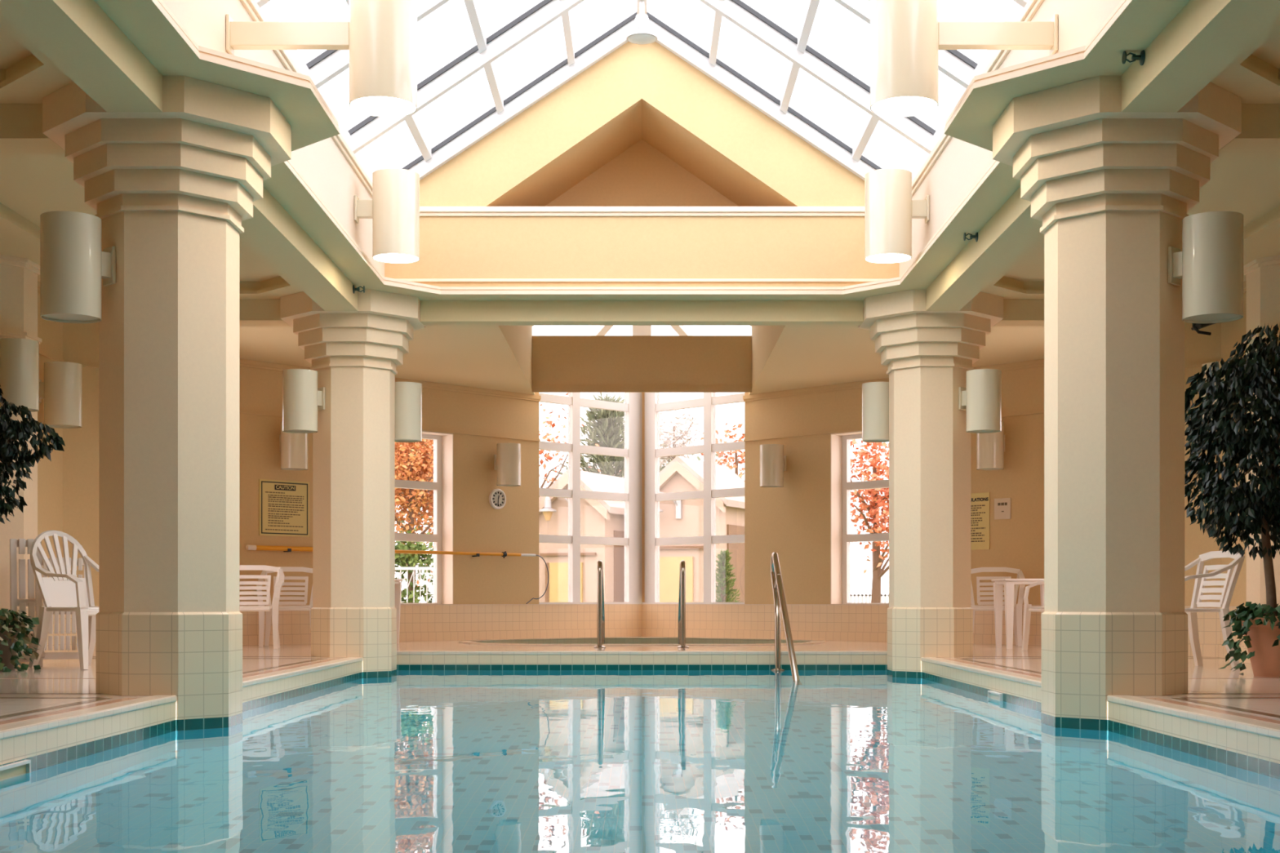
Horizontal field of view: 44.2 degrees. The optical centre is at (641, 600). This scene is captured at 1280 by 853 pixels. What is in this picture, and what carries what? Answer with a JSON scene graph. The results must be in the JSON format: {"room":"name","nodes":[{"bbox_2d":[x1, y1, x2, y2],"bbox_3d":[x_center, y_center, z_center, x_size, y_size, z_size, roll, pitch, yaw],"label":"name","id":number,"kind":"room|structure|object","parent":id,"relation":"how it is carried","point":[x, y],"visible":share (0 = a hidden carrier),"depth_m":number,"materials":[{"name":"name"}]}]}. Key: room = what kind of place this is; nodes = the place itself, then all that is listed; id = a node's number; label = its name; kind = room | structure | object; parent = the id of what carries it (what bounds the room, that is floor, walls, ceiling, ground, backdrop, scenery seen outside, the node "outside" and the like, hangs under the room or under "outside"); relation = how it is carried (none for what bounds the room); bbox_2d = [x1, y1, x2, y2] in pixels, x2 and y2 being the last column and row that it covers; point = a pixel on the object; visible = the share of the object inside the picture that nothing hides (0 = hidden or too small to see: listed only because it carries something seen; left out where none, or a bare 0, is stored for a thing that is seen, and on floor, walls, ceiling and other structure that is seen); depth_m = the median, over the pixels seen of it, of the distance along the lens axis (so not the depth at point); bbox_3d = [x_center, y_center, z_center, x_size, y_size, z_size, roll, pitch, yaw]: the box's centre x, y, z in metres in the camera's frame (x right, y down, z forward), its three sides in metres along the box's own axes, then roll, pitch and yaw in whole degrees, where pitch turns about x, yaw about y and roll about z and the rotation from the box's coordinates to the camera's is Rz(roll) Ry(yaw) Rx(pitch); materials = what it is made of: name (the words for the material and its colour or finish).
{"room":"indoor swimming pool","nodes":[
{"label":"indoor swimming pool","id":0,"kind":"room"},
{"bbox_2d":[37,292,98,605],"bbox_3d":[-4.675,-1.162,6.700,0.350,3.320,19.400,0,0,0],"label":"wall","id":1,"kind":"structure","parent":0,"point":[68,485],"depth_m":13.28,"materials":[{"name":"beige paint"}]},
{"bbox_2d":[0,25,44,88],"bbox_3d":[-3.645,-2.601,5.598,1.680,0.110,4.565,0,0,0],"label":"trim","id":2,"kind":"structure","parent":1,"relation":"attached to","point":[16,61],"depth_m":7.68,"materials":[{"name":"paint"}]},
{"bbox_2d":[39,361,82,428],"bbox_3d":[-4.671,-1.642,12.630,0.354,0.500,0.287,0,0,0],"label":"wall sconce","id":3,"kind":"object","parent":1,"relation":"attached to","point":[61,389],"visible":0.89,"depth_m":12.51,"materials":[{"name":"beige metal"}]},
{"bbox_2d":[37,280,541,401],"bbox_3d":[-4.161,-2.507,13.097,2.330,0.073,14.080,0,0,15],"label":"trim","id":4,"kind":"structure","parent":1,"relation":"attached to","point":[242,362],"depth_m":18.51,"materials":[{"name":"beige paint"}]},
{"bbox_2d":[39,350,540,441],"bbox_3d":[-4.167,-1.994,13.099,2.318,0.035,14.080,0,0,15],"label":"trim","id":5,"kind":"structure","parent":1,"relation":"attached to","point":[41,353],"depth_m":17.00,"materials":[{"name":"beige paint"}]},
{"bbox_2d":[44,627,641,656],"bbox_3d":[-3.784,0.423,13.892,2.914,0.110,15.670,0,0,18],"label":"baseboard","id":6,"kind":"structure","parent":1,"relation":"attached to","point":[285,639],"depth_m":18.87,"materials":[{"name":"beige tile"}]},
{"bbox_2d":[46,604,641,645],"bbox_3d":[-3.792,0.225,13.895,2.897,0.327,15.670,0,0,18],"label":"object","id":7,"kind":"structure","parent":1,"relation":"attached to","point":[504,617],"depth_m":19.02,"materials":[{"name":"beige tile"}]},
{"bbox_2d":[162,0,384,276],"bbox_3d":[-2.213,-2.897,9.345,0.120,0.630,7.890,0,0,0],"label":"wall","id":8,"kind":"structure","parent":0,"point":[322,163],"depth_m":10.32,"materials":[{"name":"paint"}]},
{"bbox_2d":[240,0,372,197],"bbox_3d":[-2.196,-3.250,9.330,0.154,0.076,7.660,0,0,0],"label":"trim","id":9,"kind":"structure","parent":8,"relation":"attached to","point":[251,6],"depth_m":9.77,"materials":[{"name":"paint"}]},
{"bbox_2d":[226,0,417,116],"bbox_3d":[-1.661,-2.882,8.200,0.980,0.630,0.350,0,0,0],"label":"wall sconce","id":10,"kind":"object","parent":8,"relation":"attached to","point":[380,36],"visible":0.95,"depth_m":8.11,"materials":[{"name":"white metal"}]},
{"bbox_2d":[354,168,419,263],"bbox_3d":[-1.911,-2.882,11.840,0.480,0.630,0.350,0,0,0],"label":"wall sconce","id":11,"kind":"object","parent":8,"relation":"attached to","point":[393,209],"visible":1,"depth_m":11.70,"materials":[{"name":"white metal"}]},
{"bbox_2d":[254,0,1028,182],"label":"window","id":12,"kind":"structure","parent":8,"relation":"in","point":[804,64],"depth_m":12.20,"materials":[{"name":"glass"}]},
{"bbox_2d":[626,1,657,44],"bbox_3d":[0.000,-4.510,12.300,0.244,0.315,0.244,0,0,0],"label":"pendant light","id":13,"kind":"object","parent":12,"relation":"hanging from","point":[642,34],"visible":1,"depth_m":12.25,"materials":[{"name":"white metal"}]},
{"bbox_2d":[151,0,1132,294],"bbox_3d":[0.000,-2.578,9.335,5.400,0.064,8.810,0,0,0],"label":"trim","id":14,"kind":"structure","parent":8,"relation":"attached to","point":[202,53],"depth_m":10.23,"materials":[{"name":"paint"}]},
{"bbox_2d":[239,366,538,604],"bbox_3d":[-2.360,-1.312,18.760,0.310,3.620,6.364,0,0,45],"label":"wall","id":15,"kind":"structure","parent":0,"point":[477,526],"depth_m":18.79,"materials":[{"name":"beige paint"}]},
{"bbox_2d":[258,479,309,537],"bbox_3d":[-3.860,-0.992,17.028,0.620,0.600,0.014,0,0,-45],"label":"caution sign","id":16,"kind":"object","parent":15,"relation":"attached to","point":[283,505],"visible":1,"depth_m":17.02,"materials":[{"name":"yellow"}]},
{"bbox_2d":[279,422,307,470],"bbox_3d":[-3.745,-1.652,16.902,0.354,0.500,0.287,0,0,45],"label":"wall sconce","id":17,"kind":"object","parent":15,"relation":"attached to","point":[293,447],"visible":0.73,"depth_m":16.76,"materials":[{"name":"beige metal"}]},
{"bbox_2d":[245,545,548,604],"bbox_3d":[-2.673,-0.275,18.157,4.255,0.645,0.094,0,0,-45],"label":"pole","id":18,"kind":"object","parent":15,"relation":"hanging from","point":[285,548],"visible":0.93,"depth_m":18.27,"materials":[{"name":"orange"}]},
{"bbox_2d":[395,431,453,604],"bbox_3d":[-2.712,-0.955,18.377,0.274,2.032,1.081,0,0,45],"label":"window","id":19,"kind":"structure","parent":15,"relation":"in","point":[442,486],"depth_m":18.74,"materials":[{"name":"wood"}]},
{"bbox_2d":[493,443,520,486],"bbox_3d":[-1.628,-1.632,19.020,0.354,0.500,0.287,0,0,45],"label":"wall sconce","id":20,"kind":"object","parent":15,"relation":"attached to","point":[507,462],"visible":1,"depth_m":18.87,"materials":[{"name":"metal"}]},
{"bbox_2d":[538,392,641,604],"bbox_3d":[-0.707,-1.511,20.295,2.005,3.142,0.136,0,0,-45],"label":"window","id":21,"kind":"structure","parent":15,"relation":"in","point":[632,406],"depth_m":20.42,"materials":[{"name":"wood"}]},
{"bbox_2d":[498,325,534,394],"bbox_3d":[-1.380,-3.335,17.120,0.100,1.574,5.400,0,0,0],"label":"wall","id":22,"kind":"structure","parent":0,"point":[518,338],"depth_m":17.49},
{"bbox_2d":[532,325,751,335],"bbox_3d":[0.000,-3.526,20.087,3.200,0.912,1.925,0,0,0],"label":"window","id":23,"kind":"structure","parent":22,"relation":"in","point":[536,330],"depth_m":19.72,"materials":[{"name":"clear glass"}]},
{"bbox_2d":[532,386,751,392],"bbox_3d":[0.000,-2.549,19.065,2.656,0.065,0.030,0,0,0],"label":"trim","id":24,"kind":"structure","parent":22,"relation":"attached to","point":[535,389],"depth_m":19.06,"materials":[{"name":"beige paint"}]},
{"bbox_2d":[532,335,751,386],"bbox_3d":[0.000,-2.874,19.140,2.656,0.656,0.120,0,0,0],"label":"lintel","id":25,"kind":"object","parent":22,"relation":"attached to","point":[557,361],"visible":1,"depth_m":19.08,"materials":[{"name":"beige paint"}]},
{"bbox_2d":[0,0,1279,395],"bbox_3d":[0.000,-2.546,8.285,10.400,0.001,22.970,0,0,0],"label":"ceiling","id":26,"kind":"structure","parent":0,"point":[481,357],"depth_m":11.05,"materials":[{"name":"paint"}]},
{"bbox_2d":[0,103,65,154],"bbox_3d":[-3.943,-2.457,8.225,1.809,0.177,0.290,0,0,0],"label":"beam","id":27,"kind":"structure","parent":26,"relation":"attached to","point":[20,124],"depth_m":8.08,"materials":[{"name":"paint"}]},
{"bbox_2d":[0,0,162,111],"bbox_3d":[-2.460,-2.457,2.323,0.270,0.177,10.646,0,0,0],"label":"beam","id":28,"kind":"structure","parent":26,"relation":"attached to","point":[77,37],"depth_m":6.89,"materials":[{"name":"paint"}]},
{"bbox_2d":[0,154,290,293],"bbox_3d":[-3.545,-2.601,10.852,1.480,0.110,4.565,0,0,0],"label":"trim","id":29,"kind":"structure","parent":26,"relation":"attached to","point":[32,185],"depth_m":10.43,"materials":[{"name":"paint"}]},
{"bbox_2d":[239,299,290,326],"bbox_3d":[-3.820,-2.457,13.480,1.561,0.177,0.290,0,0,0],"label":"beam","id":30,"kind":"structure","parent":26,"relation":"attached to","point":[252,313],"depth_m":13.33,"materials":[{"name":"paint"}]},
{"bbox_2d":[240,186,357,311],"bbox_3d":[-2.460,-2.457,10.852,0.270,0.177,4.097,0,0,0],"label":"beam","id":31,"kind":"structure","parent":26,"relation":"attached to","point":[271,230],"depth_m":10.97,"materials":[{"name":"paint"}]},
{"bbox_2d":[420,300,863,325],"bbox_3d":[0.000,-2.457,13.480,3.762,0.177,0.200,0,0,0],"label":"beam","id":32,"kind":"structure","parent":26,"relation":"attached to","point":[433,313],"depth_m":13.38,"materials":[{"name":"paint"}]},
{"bbox_2d":[925,186,1043,311],"bbox_3d":[2.460,-2.457,10.852,0.270,0.177,4.097,0,0,0],"label":"beam","id":33,"kind":"structure","parent":26,"relation":"attached to","point":[1011,230],"depth_m":11.00,"materials":[{"name":"paint"}]},
{"bbox_2d":[993,299,1044,326],"bbox_3d":[3.820,-2.457,13.480,1.561,0.177,0.290,0,0,0],"label":"beam","id":34,"kind":"structure","parent":26,"relation":"attached to","point":[1016,313],"depth_m":13.33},
{"bbox_2d":[993,154,1279,293],"bbox_3d":[3.545,-2.601,10.852,1.480,0.110,4.565,0,0,0],"label":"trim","id":35,"kind":"structure","parent":26,"relation":"attached to","point":[1246,184],"depth_m":10.43,"materials":[{"name":"paint"}]},
{"bbox_2d":[1121,0,1279,111],"bbox_3d":[2.460,-2.457,2.323,0.270,0.177,10.646,0,0,0],"label":"beam","id":36,"kind":"structure","parent":26,"relation":"attached to","point":[1205,37],"depth_m":6.88,"materials":[{"name":"paint"}]},
{"bbox_2d":[1218,103,1279,154],"bbox_3d":[3.943,-2.457,8.225,1.809,0.177,0.290,0,0,0],"label":"beam","id":37,"kind":"structure","parent":26,"relation":"attached to","point":[1260,122],"depth_m":8.08,"materials":[{"name":"paint"}]},
{"bbox_2d":[0,636,1279,725],"bbox_3d":[0.000,0.478,9.100,10.600,0.001,24.600,0,0,0],"label":"floor","id":38,"kind":"structure","parent":0,"point":[55,676],"depth_m":10.59,"materials":[{"name":"tile"}]},
{"bbox_2d":[0,254,41,664],"bbox_3d":[-4.713,-1.034,11.900,0.270,3.023,0.724,0,0,0],"label":"wall","id":39,"kind":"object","parent":38,"relation":"on","point":[18,276],"visible":0.53,"depth_m":11.73,"materials":[{"name":"paint"}]},
{"bbox_2d":[0,337,39,412],"bbox_3d":[-4.583,-1.642,11.543,0.287,0.500,0.354,0,0,-45],"label":"wall sconce","id":40,"kind":"object","parent":39,"relation":"attached to","point":[19,357],"visible":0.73,"depth_m":11.40,"materials":[{"name":"beige metal"}]},
{"bbox_2d":[9,538,44,666],"bbox_3d":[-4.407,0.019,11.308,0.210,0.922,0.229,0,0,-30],"label":"sun lounger","id":41,"kind":"object","parent":38,"relation":"on","point":[33,605],"visible":0.61,"depth_m":11.32,"materials":[{"name":"beige plastic"}]},
{"bbox_2d":[0,385,65,671],"bbox_3d":[-4.377,-0.558,10.745,0.887,2.216,0.889,0,0,0],"label":"potted ficus","id":42,"kind":"object","parent":38,"relation":"on","point":[11,638],"visible":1,"depth_m":10.68,"materials":[{"name":"green plant"}]},
{"bbox_2d":[0,624,19,671],"bbox_3d":[-4.500,0.323,10.750,0.500,0.310,0.500,0,0,0],"label":"pot","id":43,"kind":"object","parent":42,"relation":"attached to","point":[7,653],"depth_m":10.63,"materials":[{"name":"brown ceramic"}]},
{"bbox_2d":[28,529,98,670],"bbox_3d":[-3.968,-0.011,11.222,0.663,0.992,0.650,0,0,30],"label":"garden chair","id":44,"kind":"object","parent":38,"relation":"on","point":[62,592],"visible":0.77,"depth_m":11.22,"materials":[{"name":"beige plastic"}]},
{"bbox_2d":[41,557,86,659],"bbox_3d":[-4.356,0.079,11.846,0.380,0.802,0.247,0,0,-15],"label":"sun lounger","id":45,"kind":"object","parent":38,"relation":"on","point":[48,655],"visible":0.4,"depth_m":11.85,"materials":[{"name":"beige plastic"}]},
{"bbox_2d":[239,564,284,649],"bbox_3d":[-3.873,0.066,15.574,0.655,0.837,0.589,0,0,-8],"label":"armchair","id":46,"kind":"object","parent":38,"relation":"on","point":[274,608],"visible":0.6,"depth_m":15.77,"materials":[{"name":"beige plastic"}]},
{"bbox_2d":[256,566,312,647],"bbox_3d":[-3.664,0.066,16.404,0.655,0.837,0.589,0,0,-10],"label":"armchair","id":47,"kind":"object","parent":38,"relation":"on","point":[261,614],"visible":0.43,"depth_m":16.59,"materials":[{"name":"beige plastic"}]},
{"bbox_2d":[593,560,605,648],"bbox_3d":[-0.425,0.235,16.433,0.120,1.286,1.186,0,0,0],"label":"handrail","id":48,"kind":"object","parent":38,"relation":"on","point":[601,611],"visible":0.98,"depth_m":15.88,"materials":[{"name":"silver metal"}]},
{"bbox_2d":[0,650,1279,777],"bbox_3d":[0.000,1.051,8.225,4.880,1.154,13.070,0,0,0],"label":"swimming pool","id":49,"kind":"object","parent":38,"relation":"in","point":[1253,744],"visible":0.29,"depth_m":9.26,"materials":[{"name":"beige tile"}]},
{"bbox_2d":[42,75,291,729],"bbox_3d":[-2.460,-0.460,8.225,1.154,4.171,1.154,0,0,0],"label":"column","id":50,"kind":"structure","parent":49,"relation":"on","point":[173,188],"depth_m":7.92,"materials":[{"name":"paint"}]},
{"bbox_2d":[40,210,115,323],"bbox_3d":[-2.817,-1.652,7.868,0.287,0.500,0.354,0,0,45],"label":"wall sconce","id":51,"kind":"object","parent":50,"relation":"attached to","point":[73,264],"visible":1,"depth_m":7.73,"materials":[{"name":"metal"}]},
{"bbox_2d":[280,288,425,678],"bbox_3d":[-2.460,-0.460,13.480,1.154,4.171,1.154,0,0,0],"label":"column","id":52,"kind":"structure","parent":49,"relation":"on","point":[355,356],"depth_m":13.17,"materials":[{"name":"paint"}]},
{"bbox_2d":[282,368,324,433],"bbox_3d":[-2.817,-1.652,13.123,0.287,0.500,0.354,0,0,45],"label":"wall sconce","id":53,"kind":"object","parent":52,"relation":"attached to","point":[302,398],"visible":1,"depth_m":12.98,"materials":[{"name":"metal"}]},
{"bbox_2d":[395,382,422,442],"bbox_3d":[-2.103,-1.652,13.837,0.287,0.500,0.354,0,0,45],"label":"wall sconce","id":54,"kind":"object","parent":52,"relation":"attached to","point":[408,395],"visible":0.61,"depth_m":13.73,"materials":[{"name":"metal"}]},
{"bbox_2d":[0,670,1279,852],"bbox_3d":[0.000,0.648,8.225,4.660,0.001,12.850,0,0,0],"label":"pool water","id":55,"kind":"object","parent":49,"relation":"in","point":[409,761],"visible":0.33,"depth_m":5.90,"materials":[{"name":"blue liquid"}]},
{"bbox_2d":[770,551,799,680],"bbox_3d":[1.250,0.318,13.761,0.130,1.545,2.471,0,0,0],"label":"pool handrail","id":56,"kind":"object","parent":49,"relation":"attached to","point":[780,602],"visible":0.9,"depth_m":14.47,"materials":[{"name":"silver metal"}]},
{"bbox_2d":[857,288,1003,678],"bbox_3d":[2.460,-0.460,13.480,1.154,4.171,1.154,0,0,0],"label":"column","id":57,"kind":"structure","parent":49,"relation":"on","point":[927,355],"depth_m":13.16,"materials":[{"name":"paint"}]},
{"bbox_2d":[862,382,888,442],"bbox_3d":[2.103,-1.652,13.837,0.287,0.500,0.354,0,0,-45],"label":"wall sconce","id":58,"kind":"object","parent":57,"relation":"attached to","point":[875,395],"visible":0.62,"depth_m":13.73,"materials":[{"name":"beige metal"}]},
{"bbox_2d":[958,368,1001,433],"bbox_3d":[2.817,-1.652,13.123,0.287,0.500,0.354,0,0,-45],"label":"wall sconce","id":59,"kind":"object","parent":57,"relation":"attached to","point":[980,399],"visible":1,"depth_m":12.98,"materials":[{"name":"metal"}]},
{"bbox_2d":[992,75,1241,729],"bbox_3d":[2.460,-0.460,8.225,1.154,4.171,1.154,0,0,0],"label":"column","id":60,"kind":"structure","parent":49,"relation":"on","point":[1110,188],"depth_m":7.92,"materials":[{"name":"paint"}]},
{"bbox_2d":[1168,210,1243,323],"bbox_3d":[2.817,-1.652,7.868,0.287,0.500,0.354,0,0,-45],"label":"wall sconce","id":61,"kind":"object","parent":60,"relation":"attached to","point":[1209,265],"visible":1,"depth_m":7.73,"materials":[{"name":"metal"}]},
{"bbox_2d":[458,637,825,645],"bbox_3d":[0.000,0.921,18.150,4.181,0.914,3.060,0,0,0],"label":"pool","id":62,"kind":"object","parent":38,"relation":"in","point":[575,641],"visible":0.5,"depth_m":18.97,"materials":[{"name":"tile"}]},
{"bbox_2d":[676,560,688,648],"bbox_3d":[0.415,0.235,16.433,0.120,1.286,1.186,0,0,0],"label":"handrail","id":63,"kind":"object","parent":38,"relation":"on","point":[682,600],"visible":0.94,"depth_m":15.88,"materials":[{"name":"silver metal"}]},
{"bbox_2d":[970,567,1025,646],"bbox_3d":[3.686,0.066,16.544,0.655,0.837,0.589,0,0,14],"label":"armchair","id":64,"kind":"object","parent":38,"relation":"on","point":[1017,620],"visible":0.55,"depth_m":16.73,"materials":[{"name":"beige plastic"}]},
{"bbox_2d":[991,578,1044,648],"bbox_3d":[3.860,0.133,15.780,0.600,0.690,0.600,0,0,0],"label":"side table","id":65,"kind":"object","parent":38,"relation":"on","point":[1009,584],"visible":0.5,"depth_m":15.55,"materials":[{"name":"beige plastic"}]},
{"bbox_2d":[1022,582,1044,650],"bbox_3d":[3.954,0.066,14.754,0.589,0.837,0.655,0,0,-10],"label":"armchair","id":66,"kind":"object","parent":38,"relation":"on","point":[1028,608],"visible":0.25,"depth_m":14.96,"materials":[{"name":"beige plastic"}]},
{"bbox_2d":[1184,550,1244,668],"bbox_3d":[3.864,0.066,11.204,0.589,0.837,0.655,0,0,-10],"label":"armchair","id":67,"kind":"object","parent":38,"relation":"on","point":[1201,582],"visible":0.52,"depth_m":11.20,"materials":[{"name":"beige plastic"}]},
{"bbox_2d":[1184,322,1279,677],"bbox_3d":[4.062,-0.615,9.925,1.314,2.328,1.088,0,0,-26],"label":"potted ficus","id":68,"kind":"object","parent":38,"relation":"on","point":[1260,625],"visible":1,"depth_m":9.78,"materials":[{"name":"plant"}]},
{"bbox_2d":[1235,616,1279,677],"bbox_3d":[4.020,0.288,9.900,0.540,0.380,0.540,0,0,0],"label":"pot","id":69,"kind":"object","parent":68,"relation":"attached to","point":[1261,634],"depth_m":9.76,"materials":[{"name":"brown ceramic"}]},
{"bbox_2d":[1243,255,1279,663],"bbox_3d":[4.713,-1.034,11.900,0.270,3.023,0.724,0,0,0],"label":"wall","id":70,"kind":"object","parent":38,"relation":"on","point":[1263,274],"visible":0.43,"depth_m":11.76,"materials":[{"name":"paint"}]},
{"bbox_2d":[384,41,899,286],"bbox_3d":[0.000,-3.649,13.770,4.306,2.206,1.160,0,0,0],"label":"wall","id":71,"kind":"structure","parent":0,"point":[642,126],"depth_m":13.19,"materials":[{"name":"beige paint"}]},
{"bbox_2d":[419,206,864,216],"bbox_3d":[0.000,-3.250,13.173,4.302,0.076,0.034,0,0,0],"label":"trim","id":72,"kind":"structure","parent":71,"relation":"attached to","point":[424,211],"depth_m":13.16,"materials":[{"name":"paint"}]},
{"bbox_2d":[399,279,884,281],"bbox_3d":[0.000,-2.675,13.180,4.302,0.025,0.020,0,0,0],"label":"trim","id":73,"kind":"structure","parent":71,"relation":"attached to","point":[409,280],"depth_m":13.17,"materials":[{"name":"paint"}]},
{"bbox_2d":[749,325,785,393],"bbox_3d":[1.380,-3.335,17.120,0.100,1.574,5.400,0,0,0],"label":"wall","id":74,"kind":"structure","parent":0,"point":[764,338],"depth_m":17.45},
{"bbox_2d":[641,366,1044,604],"bbox_3d":[2.360,-1.312,18.760,6.364,3.620,0.310,0,0,45],"label":"wall","id":75,"kind":"structure","parent":0,"point":[792,521],"depth_m":18.76,"materials":[{"name":"beige paint"}]},
{"bbox_2d":[642,392,744,604],"bbox_3d":[0.707,-1.511,20.295,2.005,3.142,0.136,0,0,45],"label":"window","id":76,"kind":"structure","parent":75,"relation":"in","point":[653,407],"depth_m":20.41,"materials":[{"name":"wood"}]},
{"bbox_2d":[760,444,786,487],"bbox_3d":[1.592,-1.622,19.055,0.287,0.500,0.354,0,0,45],"label":"wall sconce","id":77,"kind":"object","parent":75,"relation":"attached to","point":[772,459],"visible":1,"depth_m":18.91,"materials":[{"name":"beige metal"}]},
{"bbox_2d":[830,431,888,604],"bbox_3d":[2.712,-0.955,18.377,0.274,2.032,1.081,0,0,-45],"label":"window","id":78,"kind":"structure","parent":75,"relation":"in","point":[841,486],"depth_m":18.73,"materials":[{"name":"wood"}]},
{"bbox_2d":[970,492,989,550],"bbox_3d":[3.632,-0.862,17.258,0.400,0.620,0.010,0,0,45],"label":"sign","id":79,"kind":"object","parent":75,"relation":"attached to","point":[980,502],"visible":0.57,"depth_m":17.20,"materials":[{"name":"yellow"}]},
{"bbox_2d":[976,421,1004,470],"bbox_3d":[3.750,-1.652,16.897,0.354,0.500,0.287,0,0,-45],"label":"wall sconce","id":80,"kind":"object","parent":75,"relation":"attached to","point":[990,447],"visible":0.78,"depth_m":16.76,"materials":[{"name":"beige metal"}]},
{"bbox_2d":[899,0,1121,276],"bbox_3d":[2.213,-2.897,9.345,0.120,0.630,7.890,0,0,0],"label":"wall","id":81,"kind":"structure","parent":0,"point":[961,164],"depth_m":10.29,"materials":[{"name":"paint"}]},
{"bbox_2d":[864,168,929,263],"bbox_3d":[1.913,-2.882,11.840,0.476,0.630,0.350,0,0,0],"label":"wall sconce","id":82,"kind":"object","parent":81,"relation":"attached to","point":[890,209],"visible":1,"depth_m":11.70,"materials":[{"name":"white metal"}]},
{"bbox_2d":[870,0,1057,116],"bbox_3d":[1.671,-2.882,8.200,0.961,0.630,0.350,0,0,0],"label":"wall sconce","id":83,"kind":"object","parent":81,"relation":"attached to","point":[907,37],"visible":0.97,"depth_m":8.11,"materials":[{"name":"white metal"}]},
{"bbox_2d":[911,0,1044,196],"bbox_3d":[2.196,-3.250,9.330,0.154,0.076,7.660,0,0,0],"label":"trim","id":84,"kind":"structure","parent":81,"relation":"attached to","point":[1032,6],"depth_m":9.74,"materials":[{"name":"paint"}]},
{"bbox_2d":[1184,292,1246,606],"bbox_3d":[4.675,-1.162,6.700,0.350,3.320,19.400,0,0,0],"label":"wall","id":85,"kind":"structure","parent":0,"point":[1198,348],"depth_m":13.29,"materials":[{"name":"beige paint"}]},
{"bbox_2d":[641,604,1244,645],"bbox_3d":[3.792,0.225,13.895,2.897,0.327,15.670,0,0,-18],"label":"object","id":86,"kind":"structure","parent":85,"relation":"attached to","point":[741,617],"depth_m":18.89,"materials":[{"name":"beige tile"}]},
{"bbox_2d":[641,627,1244,659],"bbox_3d":[3.784,0.423,13.892,2.914,0.110,15.670,0,0,-18],"label":"baseboard","id":87,"kind":"structure","parent":85,"relation":"attached to","point":[1220,651],"depth_m":18.71,"materials":[{"name":"beige tile"}]},
{"bbox_2d":[743,351,1244,441],"bbox_3d":[4.167,-1.994,13.099,2.318,0.035,14.080,0,0,-15],"label":"trim","id":88,"kind":"structure","parent":85,"relation":"attached to","point":[1194,364],"depth_m":18.45,"materials":[{"name":"beige paint"}]},
{"bbox_2d":[742,280,1246,401],"bbox_3d":[4.161,-2.507,13.097,2.330,0.073,14.080,0,0,-15],"label":"trim","id":89,"kind":"structure","parent":85,"relation":"attached to","point":[1040,362],"depth_m":18.50,"materials":[{"name":"beige paint"}]},
{"bbox_2d":[1240,28,1279,86],"bbox_3d":[3.645,-2.601,5.598,1.680,0.110,4.565,0,0,0],"label":"trim","id":90,"kind":"structure","parent":85,"relation":"attached to","point":[1264,61],"depth_m":7.68,"materials":[{"name":"paint"}]},
{"label":"outside","id":91,"kind":"structure","parent":0,"visible":0},
{"bbox_3d":[0.000,1.228,71.000,120.000,0.900,98.000,0,0,0],"label":"ground","id":92,"kind":"structure","parent":91,"visible":0},
{"bbox_2d":[395,439,433,586],"bbox_3d":[-4.442,-2.113,31.058,3.902,5.789,3.285,0,0,3],"label":"tree","id":93,"kind":"object","parent":92,"relation":"on","point":[413,469],"visible":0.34,"depth_m":30.87,"materials":[{"name":"orange plant"}]},
{"bbox_2d":[395,527,433,603],"bbox_3d":[-4.230,-0.302,27.214,3.299,2.177,1.129,0,0,0],"label":"hedge","id":94,"kind":"object","parent":92,"relation":"on","point":[411,559],"visible":0.29,"depth_m":27.06,"materials":[{"name":"green plant"}]},
{"bbox_2d":[395,567,433,603],"bbox_3d":[-4.111,0.115,26.000,2.642,1.327,0.040,0,0,0],"label":"fence","id":95,"kind":"object","parent":92,"relation":"on","point":[396,568],"visible":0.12,"depth_m":25.99,"materials":[{"name":"white metal"}]},
{"bbox_2d":[538,392,599,497],"bbox_3d":[-2.326,-2.065,36.186,2.705,5.691,2.078,0,0,-33],"label":"maple tree","id":96,"kind":"object","parent":92,"relation":"on","point":[546,455],"visible":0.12,"depth_m":36.28,"materials":[{"name":"orange plant"}]},
{"bbox_2d":[538,469,624,602],"bbox_3d":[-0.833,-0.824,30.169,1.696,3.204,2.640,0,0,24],"label":"house","id":97,"kind":"structure","parent":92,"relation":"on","point":[598,518],"depth_m":29.16,"materials":[{"name":"paint"}]},
{"bbox_2d":[548,392,624,483],"bbox_3d":[-0.748,-2.141,38.132,2.900,5.838,3.116,0,0,35],"label":"pine tree","id":98,"kind":"object","parent":92,"relation":"on","point":[606,432],"visible":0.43,"depth_m":37.72,"materials":[{"name":"green plant"}]},
{"bbox_2d":[659,396,702,466],"bbox_3d":[0.732,-2.459,41.994,2.330,6.478,1.999,0,0,-25],"label":"bare tree","id":99,"kind":"object","parent":92,"relation":"on","point":[676,440],"visible":0.45,"depth_m":41.84,"materials":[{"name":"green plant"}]},
{"bbox_2d":[659,455,744,602],"bbox_3d":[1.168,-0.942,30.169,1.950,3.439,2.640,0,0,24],"label":"house","id":100,"kind":"structure","parent":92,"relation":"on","point":[682,474],"depth_m":29.11,"materials":[{"name":"paint"}]},
{"bbox_2d":[697,422,744,479],"bbox_3d":[2.088,-1.779,38.046,2.279,5.120,2.133,0,0,-38],"label":"maple tree","id":101,"kind":"object","parent":92,"relation":"on","point":[735,458],"visible":0.25,"depth_m":37.96,"materials":[{"name":"orange plant"}]},
{"bbox_2d":[715,549,742,602],"bbox_3d":[1.326,-0.038,25.548,0.674,1.632,0.648,0,0,20],"label":"cypress shrub","id":102,"kind":"object","parent":92,"relation":"on","point":[724,557],"visible":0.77,"depth_m":25.45,"materials":[{"name":"green plant"}]},
{"bbox_2d":[850,439,888,603],"bbox_3d":[4.243,-1.440,26.734,2.911,4.444,2.515,0,0,0],"label":"maple tree","id":103,"kind":"object","parent":92,"relation":"on","point":[876,500],"visible":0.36,"depth_m":26.80,"materials":[{"name":"orange plant"}]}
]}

